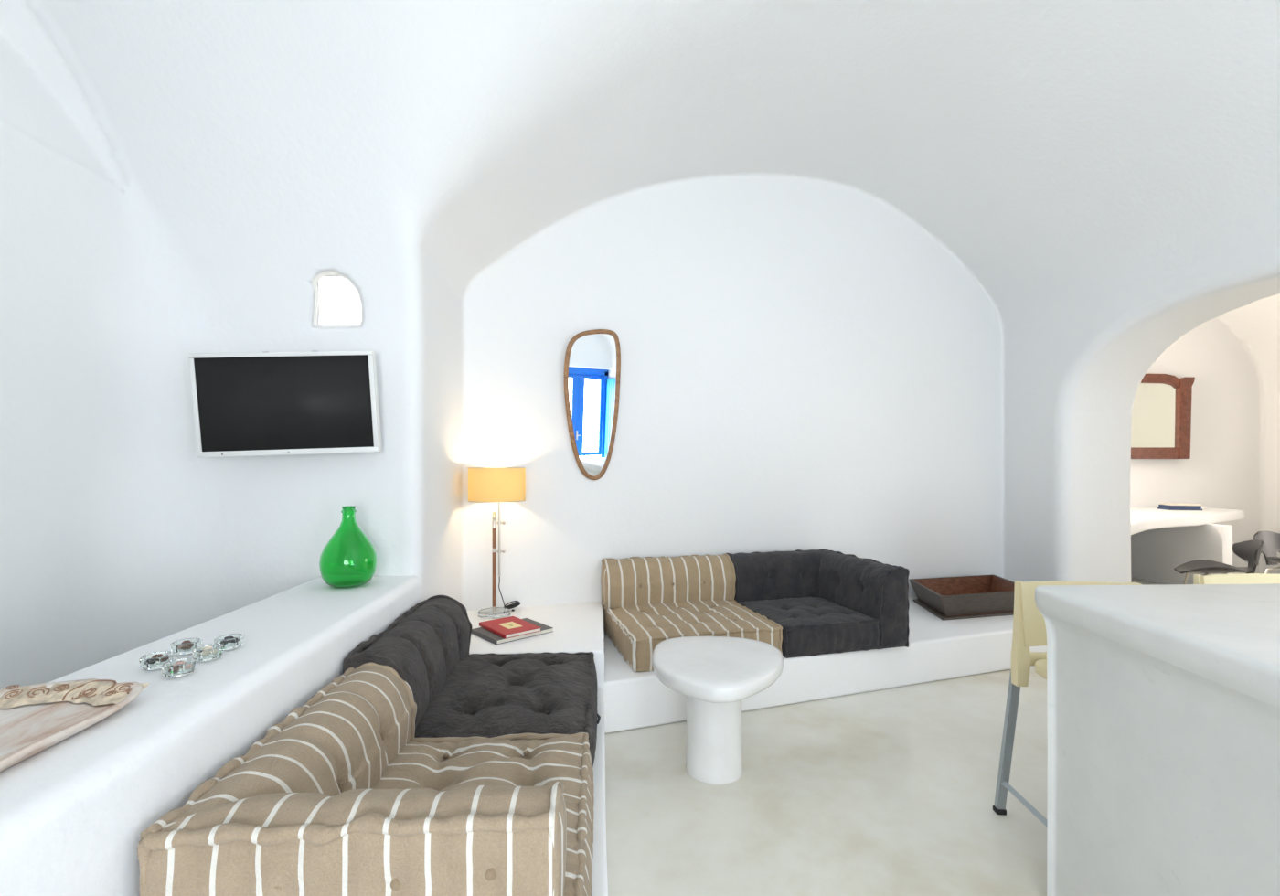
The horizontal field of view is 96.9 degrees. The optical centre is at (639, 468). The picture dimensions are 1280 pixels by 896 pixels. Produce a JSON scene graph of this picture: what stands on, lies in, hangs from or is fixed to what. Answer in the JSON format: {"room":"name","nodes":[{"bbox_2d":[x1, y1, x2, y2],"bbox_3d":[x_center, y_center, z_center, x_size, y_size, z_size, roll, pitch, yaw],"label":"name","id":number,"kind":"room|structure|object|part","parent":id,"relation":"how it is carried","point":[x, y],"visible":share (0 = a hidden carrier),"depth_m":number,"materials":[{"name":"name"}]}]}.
{"room":"traditional dwelling","nodes":[
{"label":"traditional dwelling","id":0,"kind":"room"},
{"bbox_2d":[0,32,519,690],"bbox_3d":[-1.688,-0.352,0.945,1.870,3.546,5.738,0,0,0],"label":"wall","id":1,"kind":"structure","parent":0,"point":[116,538],"depth_m":2.70,"materials":[{"name":"white paint"}]},
{"bbox_2d":[188,350,382,458],"bbox_3d":[-1.667,-0.303,2.719,0.833,0.509,0.166,0,0,-5],"label":"television","id":2,"kind":"object","parent":1,"relation":"attached to","point":[304,402],"visible":1,"depth_m":2.66,"materials":[{"name":"white plastic"}]},
{"bbox_3d":[-1.664,-0.304,2.684,0.817,0.480,0.041,-2,5,-5],"label":"casing","id":3,"kind":"part","parent":2,"relation":"part of","materials":[{"name":"white plastic"}]},
{"bbox_2d":[314,272,362,326],"bbox_3d":[-1.562,-0.877,2.945,0.265,0.296,0.020,0,0,0],"label":"window","id":4,"kind":"structure","parent":1,"relation":"in","point":[328,273],"depth_m":2.94,"materials":[{"name":"white plastic"}]},
{"bbox_2d":[0,0,1279,389],"bbox_3d":[0.439,-1.539,1.438,6.055,1.828,7.476,0,0,0],"label":"ceiling","id":5,"kind":"structure","parent":0,"point":[1056,150],"depth_m":2.86,"materials":[{"name":"white paint"}]},
{"bbox_2d":[463,174,1003,610],"bbox_3d":[1.091,-0.449,4.449,4.730,3.727,0.034,0,0,-18],"label":"wall","id":6,"kind":"structure","parent":0,"point":[804,367],"depth_m":4.35,"materials":[{"name":"white paint"}]},
{"bbox_2d":[564,329,620,479],"bbox_3d":[-0.331,-0.437,3.925,0.396,1.043,0.101,0,0,-18],"label":"wall mirror","id":7,"kind":"object","parent":6,"relation":"attached to","point":[592,357],"visible":1,"depth_m":3.92,"materials":[{"name":"brown mirror"}]},
{"bbox_2d":[604,577,1159,895],"bbox_3d":[2.750,1.400,2.400,11.500,0.001,10.800,0,0,0],"label":"floor","id":8,"kind":"structure","parent":0,"point":[888,792],"depth_m":2.38,"materials":[{"name":"beige concrete"}]},
{"bbox_2d":[0,576,422,895],"bbox_3d":[-1.167,0.968,0.369,0.517,0.865,4.901,0,0,-4],"label":"ledge","id":9,"kind":"object","parent":8,"relation":"on","point":[74,813],"visible":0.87,"depth_m":1.24,"materials":[{"name":"white paint"}]},
{"bbox_2d":[0,678,149,771],"bbox_3d":[-1.269,0.515,1.014,0.344,0.039,0.660,0,0,-4],"label":"platter","id":10,"kind":"object","parent":9,"relation":"on","point":[36,718],"visible":1,"depth_m":1.23,"materials":[{"name":"wood"}]},
{"bbox_2d":[138,650,174,670],"bbox_3d":[-1.299,0.517,1.525,0.067,0.034,0.067,0,0,17],"label":"glass","id":11,"kind":"object","parent":9,"relation":"on","point":[153,661],"visible":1,"depth_m":1.50,"materials":[{"name":"white"}]},
{"bbox_2d":[161,657,196,678],"bbox_3d":[-1.195,0.517,1.471,0.067,0.034,0.067,0,0,13],"label":"glass","id":12,"kind":"object","parent":9,"relation":"on","point":[178,667],"visible":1,"depth_m":1.45,"materials":[{"name":"white"}]},
{"bbox_2d":[170,637,202,655],"bbox_3d":[-1.317,0.517,1.646,0.067,0.034,0.067,0,0,29],"label":"glass","id":13,"kind":"object","parent":9,"relation":"on","point":[183,646],"visible":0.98,"depth_m":1.62,"materials":[{"name":"white"}]},
{"bbox_2d":[192,643,223,661],"bbox_3d":[-1.212,0.516,1.591,0.067,0.036,0.067,0,0,13],"label":"glass","id":14,"kind":"object","parent":9,"relation":"on","point":[210,652],"visible":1,"depth_m":1.57,"materials":[{"name":"white"}]},
{"bbox_2d":[213,633,244,650],"bbox_3d":[-1.224,0.517,1.688,0.067,0.035,0.067,0,0,43],"label":"glass","id":15,"kind":"object","parent":9,"relation":"on","point":[232,641],"visible":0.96,"depth_m":1.67,"materials":[{"name":"white"}]},
{"bbox_2d":[319,505,377,587],"bbox_3d":[-1.326,0.354,2.581,0.235,0.360,0.235,0,0,0],"label":"demijohn","id":16,"kind":"object","parent":9,"relation":"on","point":[348,559],"visible":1,"depth_m":2.51,"materials":[{"name":"green glass"}]},
{"bbox_2d":[466,600,604,699],"bbox_3d":[-0.710,1.167,3.434,0.978,0.465,1.131,0,0,-4],"label":"ledge","id":17,"kind":"object","parent":8,"relation":"on","point":[578,627],"visible":0.32,"depth_m":3.19,"materials":[{"name":"white paint"}]},
{"bbox_2d":[467,467,525,618],"bbox_3d":[-0.910,0.465,3.610,0.361,0.938,0.361,0,0,0],"label":"table lamp","id":18,"kind":"object","parent":17,"relation":"on","point":[485,485],"visible":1,"depth_m":3.49,"materials":[{"name":"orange fabric"}]},
{"bbox_3d":[-0.928,0.630,3.610,0.024,0.500,0.024,0,0,0],"label":"wooden rod","id":19,"kind":"part","parent":18,"relation":"part of","materials":[{"name":"brown wood"}]},
{"bbox_3d":[-0.910,0.102,3.610,0.356,0.209,0.356,0,0,0],"label":"lamp shade","id":20,"kind":"part","parent":18,"relation":"part of","materials":[{"name":"yellow fabric"}]},
{"bbox_3d":[-0.896,0.412,3.610,0.014,0.555,0.014,0,0,0],"label":"metal rod","id":21,"kind":"part","parent":18,"relation":"part of","materials":[{"name":"silver metal"}]},
{"bbox_3d":[-0.894,0.350,3.610,0.076,0.024,0.022,0,0,0],"label":"clamp knob","id":22,"kind":"part","parent":18,"relation":"part of","materials":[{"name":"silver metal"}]},
{"bbox_3d":[-0.894,0.530,3.610,0.076,0.024,0.022,0,0,0],"label":"clamp knob","id":23,"kind":"part","parent":18,"relation":"part of","materials":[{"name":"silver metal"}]},
{"bbox_3d":[-0.873,0.810,3.701,0.090,0.242,0.173,0,0,41],"label":"power cord","id":24,"kind":"part","parent":18,"relation":"part of","materials":[{"name":"black plastic"}]},
{"bbox_2d":[471,618,553,644],"bbox_3d":[-0.725,0.923,3.222,0.360,0.024,0.288,0,0,-42],"label":"book","id":25,"kind":"object","parent":17,"relation":"on","point":[480,632],"visible":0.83,"depth_m":3.13,"materials":[{"name":"grey paper"}]},
{"bbox_2d":[479,616,541,639],"bbox_3d":[-0.742,0.901,3.221,0.220,0.021,0.327,0,0,-40],"label":"book","id":26,"kind":"object","parent":25,"relation":"on","point":[511,626],"visible":1,"depth_m":3.18,"materials":[{"name":"red paper"}]},
{"bbox_2d":[591,686,607,895],"bbox_3d":[-0.515,1.260,1.132,0.919,0.280,3.530,0,0,-4],"label":"platform","id":27,"kind":"object","parent":8,"relation":"on","point":[600,880],"visible":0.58,"depth_m":1.85,"materials":[{"name":"white paint"}]},
{"bbox_2d":[137,661,594,895],"bbox_3d":[-0.552,0.894,1.515,0.852,0.463,0.952,0,0,-4],"label":"sofa","id":28,"kind":"object","parent":27,"relation":"on","point":[339,796],"visible":1,"depth_m":1.13,"materials":[{"name":"fabric"}]},
{"bbox_2d":[372,736,594,895],"bbox_3d":[-0.552,1.008,1.515,0.851,0.224,0.951,0,0,-4],"label":"seat cushion","id":29,"kind":"object","parent":28,"relation":"on","point":[442,764],"depth_m":1.72,"materials":[{"name":"fabric"}]},
{"bbox_2d":[342,595,600,766],"bbox_3d":[-0.616,0.880,2.415,0.895,0.491,0.941,0,0,-4],"label":"sofa","id":30,"kind":"object","parent":27,"relation":"on","point":[457,693],"visible":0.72,"depth_m":2.24,"materials":[{"name":"grey fabric"}]},
{"bbox_2d":[350,597,469,728],"bbox_3d":[-0.927,0.788,2.394,0.246,0.308,0.925,0,0,-4],"label":"cushion","id":31,"kind":"object","parent":30,"relation":"on","point":[428,645],"depth_m":2.23,"materials":[{"name":"grey fabric"}]},
{"bbox_2d":[414,652,597,766],"bbox_3d":[-0.623,1.004,2.415,0.881,0.232,0.941,0,0,-4],"label":"seat cushion","id":32,"kind":"object","parent":30,"relation":"on","point":[491,695],"depth_m":2.24,"materials":[{"name":"grey fabric"}]},
{"bbox_3d":[-0.183,1.045,2.358,0.040,0.080,0.042,0,0,-4],"label":"carry handle","id":33,"kind":"part","parent":30,"relation":"part of","materials":[{"name":"black plastic"}]},
{"bbox_2d":[652,635,783,784],"bbox_3d":[0.371,1.137,2.632,0.624,0.527,0.703,0,0,0],"label":"coffee table","id":34,"kind":"object","parent":8,"relation":"on","point":[715,674],"visible":1,"depth_m":2.53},
{"bbox_2d":[603,597,1046,733],"bbox_3d":[1.645,1.262,4.151,4.253,0.276,1.027,0,0,-19],"label":"bench","id":35,"kind":"object","parent":8,"relation":"on","point":[938,649],"visible":0.4,"depth_m":3.51,"materials":[{"name":"white paint"}]},
{"bbox_2d":[600,554,782,671],"bbox_3d":[0.289,0.876,3.655,0.944,0.507,0.924,0,0,-15],"label":"sofa","id":36,"kind":"object","parent":35,"relation":"on","point":[647,602],"visible":0.95,"depth_m":3.78,"materials":[{"name":"fabric"}]},
{"bbox_2d":[601,554,733,608],"bbox_3d":[0.202,0.784,3.979,0.940,0.311,0.226,0,0,-15],"label":"cushion","id":37,"kind":"object","parent":36,"relation":"on","point":[633,581],"depth_m":3.89,"materials":[{"name":"fabric"}]},
{"bbox_2d":[603,599,779,671],"bbox_3d":[0.289,1.018,3.655,0.944,0.213,0.923,0,0,-15],"label":"seat cushion","id":38,"kind":"object","parent":36,"relation":"on","point":[635,627],"depth_m":3.41,"materials":[{"name":"fabric"}]},
{"bbox_2d":[725,549,909,658],"bbox_3d":[1.168,0.873,3.888,0.918,0.513,0.922,0,0,-15],"label":"sofa","id":39,"kind":"object","parent":35,"relation":"on","point":[825,602],"visible":0.8,"depth_m":3.71,"materials":[{"name":"fabric"}]},
{"bbox_2d":[740,597,879,657],"bbox_3d":[1.093,1.024,3.768,0.704,0.201,0.724,0,0,-15],"label":"seat cushion","id":40,"kind":"object","parent":39,"relation":"on","point":[811,625],"depth_m":3.49,"materials":[{"name":"fabric"}]},
{"bbox_2d":[909,574,1014,620],"bbox_3d":[2.664,1.032,4.580,1.104,0.184,0.610,0,0,-14],"label":"tray","id":41,"kind":"object","parent":35,"relation":"on","point":[977,596],"visible":0.81,"depth_m":4.38,"materials":[{"name":"brown wood"}]},
{"bbox_3d":[2.664,1.115,4.580,1.032,0.018,0.568,0,0,-14],"label":"plate","id":42,"kind":"part","parent":41,"relation":"part of","materials":[{"name":"brown wood"}]},
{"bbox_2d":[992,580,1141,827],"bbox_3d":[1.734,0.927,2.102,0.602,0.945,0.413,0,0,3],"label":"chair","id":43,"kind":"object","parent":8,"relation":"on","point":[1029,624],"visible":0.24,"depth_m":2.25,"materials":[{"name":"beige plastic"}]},
{"bbox_3d":[1.481,1.091,2.281,0.039,0.582,0.098,0,0,-39],"label":"leg","id":44,"kind":"part","parent":43,"relation":"part of","materials":[{"name":"grey metal"}]},
{"bbox_3d":[1.460,1.270,2.115,0.028,0.028,0.361,0,0,3],"label":"foot rail","id":45,"kind":"part","parent":43,"relation":"part of","materials":[{"name":"grey metal"}]},
{"bbox_3d":[1.741,0.751,2.226,0.460,0.047,0.030,0,0,3],"label":"seat rail","id":46,"kind":"part","parent":43,"relation":"part of","materials":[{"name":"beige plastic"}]},
{"bbox_3d":[1.732,0.767,2.060,0.451,0.045,0.330,0,0,3],"label":"seat","id":47,"kind":"part","parent":43,"relation":"part of","materials":[{"name":"beige plastic"}]},
{"bbox_3d":[1.742,0.578,2.246,0.460,0.245,0.078,0,0,3],"label":"backrest","id":48,"kind":"part","parent":43,"relation":"part of","materials":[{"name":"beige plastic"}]},
{"bbox_2d":[1034,583,1279,895],"bbox_3d":[1.730,0.890,1.431,1.043,1.019,0.902,0,0,0],"label":"counter","id":49,"kind":"object","parent":8,"relation":"on","point":[1164,699],"depth_m":1.44,"materials":[{"name":"white paint"}]},
{"bbox_2d":[1034,583,1279,707],"bbox_3d":[1.730,0.421,1.431,1.043,0.080,0.902,0,0,0],"label":"countertop","id":50,"kind":"structure","parent":49,"relation":"on","point":[1228,635],"depth_m":1.44,"materials":[{"name":"white paint"}]},
{"bbox_2d":[1130,507,1244,584],"bbox_3d":[5.652,0.960,6.040,3.760,0.880,2.999,0,0,0],"label":"writing desk","id":51,"kind":"object","parent":8,"relation":"on","point":[1162,540],"visible":0.42,"depth_m":6.54,"materials":[{"name":"white paint"}]},
{"bbox_2d":[1157,502,1202,510],"bbox_3d":[6.773,0.482,7.117,0.340,0.075,0.240,0,0,14],"label":"booklet","id":52,"kind":"object","parent":51,"relation":"on","point":[1162,506],"visible":1,"depth_m":7.02,"materials":[{"name":"blue paper"}]},
{"bbox_2d":[1173,539,1263,584],"bbox_3d":[5.072,1.006,4.972,0.529,0.792,0.518,0,0,32],"label":"shell chair","id":53,"kind":"object","parent":8,"relation":"on","point":[1248,550],"visible":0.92,"depth_m":4.95,"materials":[{"name":"grey"}]},
{"bbox_3d":[5.017,1.154,5.159,0.024,0.496,0.260,0,0,-15],"label":"leg","id":54,"kind":"part","parent":53,"relation":"part of","materials":[{"name":"silver metal"}]},
{"bbox_3d":[5.047,0.885,4.988,0.470,0.097,0.450,0,0,32],"label":"seat","id":55,"kind":"part","parent":53,"relation":"part of","materials":[{"name":"grey"}]},
{"bbox_3d":[5.249,0.770,4.862,0.112,0.320,0.518,0,0,32],"label":"backrest","id":56,"kind":"part","parent":53,"relation":"part of","materials":[{"name":"grey plastic"}]},
{"bbox_2d":[1193,573,1279,584],"bbox_3d":[2.608,0.927,2.267,0.602,0.945,0.413,0,0,-4],"label":"bar stool","id":57,"kind":"object","parent":8,"relation":"on","point":[1230,578],"visible":0.11,"depth_m":2.43,"materials":[{"name":"beige plastic"}]},
{"bbox_2d":[1253,530,1279,573],"bbox_3d":[6.117,1.006,5.264,0.518,0.792,0.529,0,0,-10],"label":"shell chair","id":58,"kind":"object","parent":8,"relation":"on","point":[1271,547],"visible":0.86,"depth_m":5.48,"materials":[{"name":"grey plastic"}]},
{"bbox_3d":[5.970,1.154,5.356,0.260,0.496,0.024,0,0,37],"label":"leg","id":59,"kind":"part","parent":58,"relation":"part of","materials":[{"name":"silver metal"}]},
{"bbox_3d":[6.123,0.885,5.235,0.450,0.097,0.470,0,0,-10],"label":"seat","id":60,"kind":"part","parent":58,"relation":"part of","materials":[{"name":"grey"}]},
{"bbox_2d":[999,211,1279,582],"bbox_3d":[3.614,-0.164,1.645,0.659,3.171,7.101,0,0,0],"label":"wall","id":61,"kind":"structure","parent":0,"point":[1067,464],"depth_m":4.53,"materials":[{"name":"white paint"}]},
{"bbox_2d":[1125,318,1279,582],"bbox_3d":[6.096,-0.509,4.421,4.425,3.873,6.257,0,0,0],"label":"wall","id":62,"kind":"structure","parent":0,"point":[1233,463],"depth_m":7.53,"materials":[{"name":"white paint"}]},
{"bbox_2d":[1130,373,1194,458],"bbox_3d":[6.549,-0.678,7.416,1.372,1.117,0.088,0,0,0],"label":"framed mirror","id":63,"kind":"object","parent":62,"relation":"attached to","point":[1161,412],"visible":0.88,"depth_m":7.42,"materials":[{"name":"brown wood"}]},
{"bbox_2d":[1130,383,1177,447],"bbox_3d":[6.549,-0.693,7.433,1.054,0.947,0.015,0,0,0],"label":"mirror glass","id":64,"kind":"object","parent":63,"relation":"attached to","point":[1155,409],"depth_m":7.42,"materials":[{"name":"beige mirror"}]},
{"bbox_3d":[6.534,-0.195,7.430,1.224,0.150,0.060,0,0,0],"label":"rail","id":65,"kind":"part","parent":63,"relation":"part of","materials":[{"name":"brown wood"}]},
{"bbox_3d":[6.537,-1.138,7.430,1.170,0.196,0.060,0,0,0],"label":"rail","id":66,"kind":"part","parent":63,"relation":"part of","materials":[{"name":"brown wood"}]},
{"bbox_3d":[7.133,-0.653,7.423,0.204,1.067,0.075,0,0,0],"label":"post","id":67,"kind":"part","parent":63,"relation":"part of","materials":[{"name":"brown wood"}]},
{"bbox_2d":[1130,293,1279,394],"bbox_3d":[6.062,-1.518,4.418,4.354,1.870,6.247,0,0,0],"label":"ceiling","id":68,"kind":"structure","parent":0,"point":[1257,323],"depth_m":7.26,"materials":[{"name":"white paint"}]}
]}

